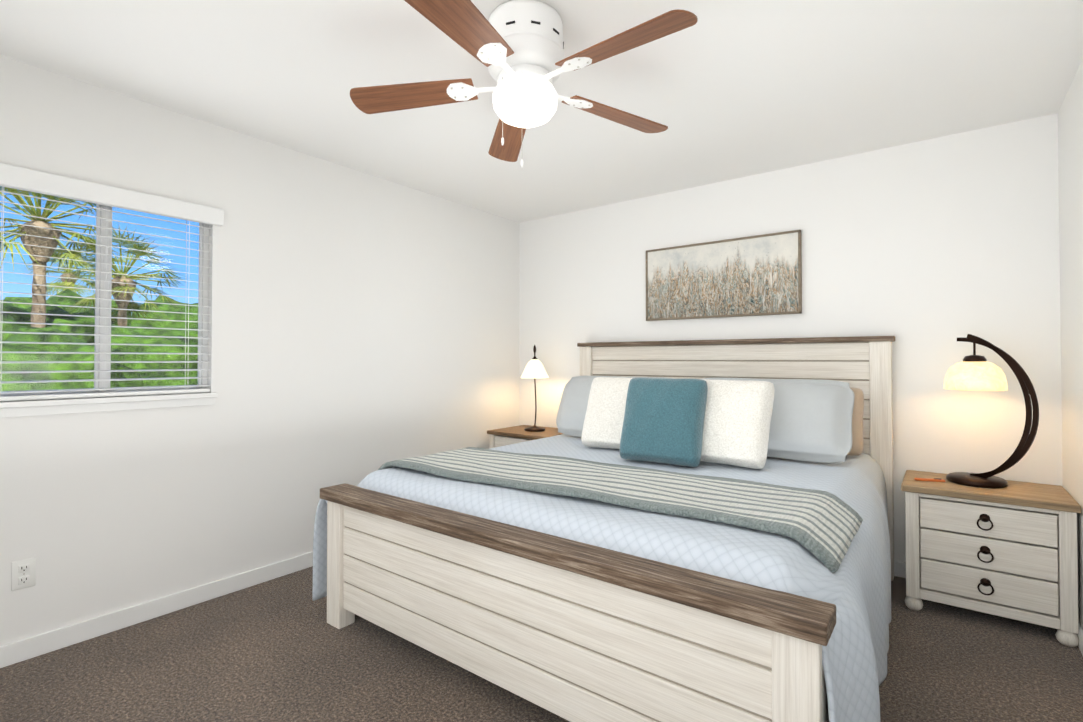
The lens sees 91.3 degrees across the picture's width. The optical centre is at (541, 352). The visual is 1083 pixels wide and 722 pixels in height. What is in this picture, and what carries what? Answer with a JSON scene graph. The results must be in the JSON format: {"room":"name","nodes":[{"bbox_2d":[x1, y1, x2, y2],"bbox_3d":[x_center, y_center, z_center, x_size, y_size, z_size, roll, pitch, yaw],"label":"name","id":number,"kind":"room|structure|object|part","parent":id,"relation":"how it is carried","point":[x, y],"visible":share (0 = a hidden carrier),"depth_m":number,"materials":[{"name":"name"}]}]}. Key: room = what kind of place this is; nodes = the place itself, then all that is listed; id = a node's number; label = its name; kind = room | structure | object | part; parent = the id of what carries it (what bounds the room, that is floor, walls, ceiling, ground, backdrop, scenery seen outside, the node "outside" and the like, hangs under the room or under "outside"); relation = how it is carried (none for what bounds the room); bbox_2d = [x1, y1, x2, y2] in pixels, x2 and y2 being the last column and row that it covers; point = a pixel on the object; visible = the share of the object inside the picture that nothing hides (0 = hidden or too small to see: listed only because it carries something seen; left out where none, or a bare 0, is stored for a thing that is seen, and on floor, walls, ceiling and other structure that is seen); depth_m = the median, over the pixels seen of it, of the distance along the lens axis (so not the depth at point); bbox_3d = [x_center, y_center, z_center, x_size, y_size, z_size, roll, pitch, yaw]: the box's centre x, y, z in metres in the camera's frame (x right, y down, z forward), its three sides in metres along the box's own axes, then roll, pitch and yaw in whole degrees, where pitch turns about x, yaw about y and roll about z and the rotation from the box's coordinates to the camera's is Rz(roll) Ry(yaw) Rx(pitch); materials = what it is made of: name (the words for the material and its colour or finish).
{"room":"bedroom","nodes":[
{"label":"bedroom","id":0,"kind":"room"},
{"bbox_2d":[0,55,519,645],"bbox_3d":[-1.466,0.046,3.142,0.150,2.440,4.000,-1,-1,37],"label":"wall","id":1,"kind":"structure","parent":0,"point":[362,325],"depth_m":2.88,"materials":[{"name":"white paint"}]},
{"bbox_2d":[11,557,35,590],"bbox_3d":[-2.107,0.902,2.155,0.011,0.116,0.072,-1,-1,37],"label":"electrical outlet","id":2,"kind":"object","parent":1,"relation":"attached to","point":[23,573],"visible":1,"depth_m":2.15,"materials":[{"name":"white plastic"}]},
{"bbox_2d":[0,190,217,417],"bbox_3d":[-1.980,-0.225,2.397,0.104,0.980,0.915,-1,-1,37],"label":"window","id":3,"kind":"structure","parent":1,"relation":"in","point":[22,408],"depth_m":2.42,"materials":[{"name":"white"}]},
{"bbox_2d":[0,163,223,400],"bbox_3d":[-1.960,-0.273,2.382,0.078,0.944,0.945,-1,-1,37],"label":"window blinds","id":4,"kind":"object","parent":3,"relation":"attached to","point":[21,178],"visible":1,"depth_m":2.37,"materials":[{"name":"white plastic"}]},
{"bbox_2d":[0,551,312,667],"bbox_3d":[-1.401,1.222,3.076,0.013,0.085,4.000,-1,-1,37],"label":"baseboard","id":5,"kind":"structure","parent":1,"relation":"attached to","point":[38,645],"depth_m":2.46,"materials":[{"name":"white wood"}]},
{"bbox_2d":[0,566,1082,721],"bbox_3d":[-0.034,1.300,2.035,4.050,0.100,4.600,-1,-1,37],"label":"floor","id":6,"kind":"structure","parent":0,"point":[279,649],"depth_m":2.06,"materials":[{"name":"carpet"}]},
{"bbox_2d":[487,425,561,447],"bbox_3d":[-0.061,0.954,4.241,0.594,0.655,0.480,-1,-1,37],"label":"nightstand","id":7,"kind":"object","parent":6,"relation":"on","point":[507,436],"visible":0.19,"depth_m":4.16,"materials":[{"name":"brown wood"}]},
{"bbox_2d":[521,345,548,431],"bbox_3d":[-0.054,0.281,4.251,0.228,0.688,0.228,-1,-1,37],"label":"table lamp","id":8,"kind":"object","parent":7,"relation":"on","point":[534,369],"visible":1,"depth_m":4.20,"materials":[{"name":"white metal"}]},
{"bbox_2d":[312,336,894,721],"bbox_3d":[0.482,0.582,2.724,2.265,1.355,2.255,-1,-1,37],"label":"bed","id":9,"kind":"object","parent":6,"relation":"on","point":[570,578],"visible":0.81,"depth_m":1.82,"materials":[{"name":"beige wood"}]},
{"bbox_2d":[582,377,631,448],"bbox_3d":[0.493,0.356,3.095,0.498,0.434,0.224,-1,-24,33],"label":"pillow","id":10,"kind":"object","parent":9,"relation":"on","point":[603,420],"visible":0.52,"depth_m":3.06,"materials":[{"name":"white fabric"}]},
{"bbox_2d":[556,376,673,436],"bbox_3d":[0.474,0.349,3.466,0.866,0.447,0.254,-1,-26,37],"label":"pillow","id":11,"kind":"object","parent":9,"relation":"on","point":[571,413],"visible":0.31,"depth_m":3.55,"materials":[{"name":"fabric"}]},
{"bbox_2d":[378,447,862,572],"bbox_3d":[0.167,0.581,2.300,2.043,0.114,0.673,-1,-1,37],"label":"throw","id":12,"kind":"object","parent":9,"relation":"on","point":[818,529],"depth_m":1.95,"materials":[{"name":"fabric"}]},
{"bbox_2d":[620,378,707,466],"bbox_3d":[0.622,0.347,2.711,0.415,0.443,0.214,-1,-21,33],"label":"pillow","id":13,"kind":"object","parent":9,"relation":"on","point":[663,421],"visible":0.98,"depth_m":2.62,"materials":[{"name":"teal fabric"}]},
{"bbox_2d":[700,379,774,468],"bbox_3d":[0.930,0.349,2.678,0.434,0.434,0.224,-1,-22,42],"label":"pillow","id":14,"kind":"object","parent":9,"relation":"on","point":[737,420],"visible":0.71,"depth_m":2.55,"materials":[{"name":"white fabric"}]},
{"bbox_2d":[703,377,853,462],"bbox_3d":[1.197,0.339,2.881,0.866,0.447,0.264,-1,-24,37],"label":"pillow","id":15,"kind":"object","parent":9,"relation":"on","point":[811,420],"visible":0.4,"depth_m":2.66,"materials":[{"name":"fabric"}]},
{"bbox_2d":[847,387,863,455],"bbox_3d":[1.468,0.377,3.054,0.672,0.374,0.183,-1,-11,37],"label":"pillow","id":16,"kind":"object","parent":9,"relation":"on","point":[857,431],"visible":0.06,"depth_m":2.83,"materials":[{"name":"beige fabric"}]},
{"bbox_2d":[901,470,1080,646],"bbox_3d":[2.149,0.953,2.583,0.625,0.610,0.458,-1,-1,37],"label":"nightstand","id":17,"kind":"object","parent":6,"relation":"on","point":[1009,551],"visible":0.96,"depth_m":2.41,"materials":[{"name":"white wood"}]},
{"bbox_2d":[914,478,944,481],"bbox_3d":[1.955,0.641,2.667,0.130,0.016,0.022,0,-1,17],"label":"remote","id":18,"kind":"object","parent":17,"relation":"on","point":[932,480],"visible":1,"depth_m":2.66,"materials":[{"name":"orange plastic"}]},
{"bbox_2d":[944,334,1038,487],"bbox_3d":[2.179,0.276,2.586,0.340,0.741,0.294,-1,-1,37],"label":"lamp","id":19,"kind":"object","parent":17,"relation":"on","point":[974,372],"visible":0.98,"depth_m":2.53,"materials":[{"name":"brown metal"}]},
{"bbox_2d":[0,0,1082,222],"bbox_3d":[-0.034,-1.239,2.070,4.050,0.100,4.600,-1,-1,37],"label":"ceiling","id":20,"kind":"structure","parent":0,"point":[724,90],"depth_m":2.29,"materials":[{"name":"white paint"}]},
{"bbox_2d":[350,0,697,167],"bbox_3d":[-0.037,-0.910,1.875,1.220,0.565,1.243,-1,-1,37],"label":"fan","id":21,"kind":"object","parent":20,"relation":"hanging from","point":[516,47],"visible":1,"depth_m":1.81,"materials":[{"name":"brown wood"}]},
{"bbox_3d":[-0.473,-0.947,1.955,0.465,0.006,0.140,-3,-13,6],"label":"blade","id":22,"kind":"part","parent":21,"relation":"part of","materials":[{"name":"brown wood"}]},
{"bbox_3d":[-0.230,-0.953,1.529,0.140,0.006,0.465,-14,-3,24],"label":"blade","id":23,"kind":"part","parent":21,"relation":"part of","materials":[{"name":"brown wood"}]},
{"bbox_3d":[-0.143,-0.942,2.317,0.140,0.006,0.465,12,-6,-11],"label":"blade","id":24,"kind":"part","parent":21,"relation":"part of","materials":[{"name":"brown wood"}]},
{"bbox_3d":[-0.059,-0.909,1.909,0.282,0.565,0.282,-1,-1,37],"label":"motor","id":25,"kind":"part","parent":21,"relation":"part of","materials":[{"name":"white metal"}]},
{"bbox_3d":[0.303,-0.945,2.116,0.465,0.006,0.140,4,9,-30],"label":"blade","id":26,"kind":"part","parent":21,"relation":"part of","materials":[{"name":"brown wood"}]},
{"label":"blade","id":27,"kind":"part","parent":21,"relation":"part of","materials":[{"name":"brown wood"}]},
{"bbox_2d":[519,113,1062,562],"bbox_3d":[1.214,0.053,3.691,3.750,2.440,0.120,-1,-1,37],"label":"wall","id":28,"kind":"structure","parent":0,"point":[927,253],"depth_m":3.00,"materials":[{"name":"white paint"}]},
{"bbox_2d":[646,230,801,320],"bbox_3d":[1.198,-0.498,3.611,1.050,0.520,0.035,-1,-1,37],"label":"picture frame","id":29,"kind":"object","parent":28,"relation":"attached to","point":[758,275],"visible":0.96,"depth_m":3.56,"materials":[{"name":"brown wood"}]},
{"bbox_2d":[894,560,905,577],"bbox_3d":[1.174,1.230,3.622,3.450,0.085,0.013,-1,-1,37],"label":"baseboard","id":30,"kind":"structure","parent":28,"relation":"attached to","point":[899,569],"depth_m":2.98,"materials":[{"name":"white"}]},
{"bbox_2d":[1058,59,1082,628],"bbox_3d":[1.387,0.015,0.971,0.120,2.440,4.000,-1,-1,37],"label":"wall","id":31,"kind":"structure","parent":0,"point":[1070,142],"depth_m":2.35,"materials":[{"name":"white paint"}]},
{"bbox_2d":[1077,621,1082,655],"bbox_3d":[1.334,1.193,0.995,0.013,0.085,4.000,-1,-1,37],"label":"baseboard","id":32,"kind":"structure","parent":31,"relation":"attached to","point":[1080,637],"depth_m":2.21,"materials":[{"name":"white"}]},
{"label":"outside","id":33,"kind":"structure","parent":0,"visible":0},
{"bbox_2d":[0,188,198,304],"bbox_3d":[-119.725,-54.485,129.107,1.000,125.000,500.000,-1,-1,37],"label":"sky","id":34,"kind":"structure","parent":33,"point":[13,277],"depth_m":141.76,"materials":[{"name":"blue"}]},
{"bbox_3d":[-54.228,2.490,65.892,159.840,0.200,200.000,-1,-1,37],"label":"ground","id":35,"kind":"structure","parent":33,"visible":0},
{"bbox_2d":[1,299,13,305],"bbox_3d":[-23.069,-0.138,21.249,5.476,4.304,5.666,-1,-1,37],"label":"tree","id":36,"kind":"object","parent":35,"relation":"on","point":[8,300],"depth_m":22.18,"materials":[{"name":"green plant"}]},
{"bbox_2d":[0,313,37,345],"bbox_3d":[-15.084,0.372,13.984,4.233,3.312,3.988,-1,-1,37],"label":"tree","id":37,"kind":"object","parent":35,"relation":"on","point":[10,318],"depth_m":14.33,"materials":[{"name":"green plant"}]},
{"bbox_2d":[1,304,94,342],"bbox_3d":[-17.331,0.145,18.378,4.584,3.652,4.403,-1,-1,37],"label":"tree","id":38,"kind":"object","parent":35,"relation":"on","point":[17,317],"depth_m":17.78,"materials":[{"name":"green plant"}]},
{"bbox_2d":[20,245,94,297],"bbox_3d":[-35.893,-3.280,39.942,6.070,10.624,6.097,-1,-1,37],"label":"tree","id":39,"kind":"object","parent":35,"relation":"on","point":[65,284],"depth_m":39.58,"materials":[{"name":"green plant"}]},
{"bbox_2d":[5,294,117,324],"bbox_3d":[-22.659,-0.370,24.468,6.497,4.929,5.883,-1,-1,37],"label":"tree","id":40,"kind":"object","parent":35,"relation":"on","point":[58,300],"depth_m":24.99,"materials":[{"name":"green plant"}]},
{"bbox_2d":[0,186,133,327],"bbox_3d":[-15.498,-2.428,16.630,5.351,8.272,5.096,-1,-1,37],"label":"tree","id":41,"kind":"object","parent":35,"relation":"on","point":[43,251],"depth_m":16.32,"materials":[{"name":"green plant"}]},
{"bbox_2d":[0,327,143,390],"bbox_3d":[-10.366,0.645,11.183,3.076,2.376,3.045,-1,-1,37],"label":"bush","id":42,"kind":"object","parent":35,"relation":"on","point":[19,337],"depth_m":10.56,"materials":[{"name":"green plant"}]},
{"bbox_2d":[48,289,131,325],"bbox_3d":[-27.272,-0.897,31.757,7.415,5.822,7.142,-1,-1,37],"label":"tree","id":43,"kind":"object","parent":35,"relation":"on","point":[74,294],"depth_m":31.55,"materials":[{"name":"green plant"}]},
{"bbox_2d":[51,217,197,325],"bbox_3d":[-17.873,-1.960,22.951,5.442,7.510,5.269,-1,-1,37],"label":"tree","id":44,"kind":"object","parent":35,"relation":"on","point":[126,296],"depth_m":22.62,"materials":[{"name":"green plant"}]},
{"bbox_2d":[111,323,197,386],"bbox_3d":[-10.107,0.596,13.897,3.497,2.719,3.093,-1,-1,37],"label":"tree","id":45,"kind":"object","parent":35,"relation":"on","point":[145,349],"depth_m":12.87,"materials":[{"name":"green plant"}]},
{"bbox_2d":[134,294,187,311],"bbox_3d":[-28.409,-1.143,41.503,8.368,6.945,8.266,-1,-1,37],"label":"tree","id":46,"kind":"object","parent":35,"relation":"on","point":[160,298],"depth_m":41.45,"materials":[{"name":"green plant"}]},
{"bbox_2d":[131,300,197,329],"bbox_3d":[-20.889,-0.430,30.242,6.969,5.178,6.623,-1,-1,37],"label":"tree","id":47,"kind":"object","parent":35,"relation":"on","point":[168,316],"depth_m":28.46,"materials":[{"name":"green plant"}]},
{"bbox_2d":[164,311,197,331],"bbox_3d":[-15.525,0.066,24.341,5.301,3.902,5.166,-1,-1,37],"label":"tree","id":48,"kind":"object","parent":35,"relation":"on","point":[173,324],"depth_m":23.51,"materials":[{"name":"green plant"}]},
{"bbox_2d":[178,319,197,330],"bbox_3d":[-10.727,0.349,17.441,4.069,3.016,4.059,-1,-1,37],"label":"tree","id":49,"kind":"object","parent":35,"relation":"on","point":[193,325],"depth_m":16.84,"materials":[{"name":"green plant"}]}
]}

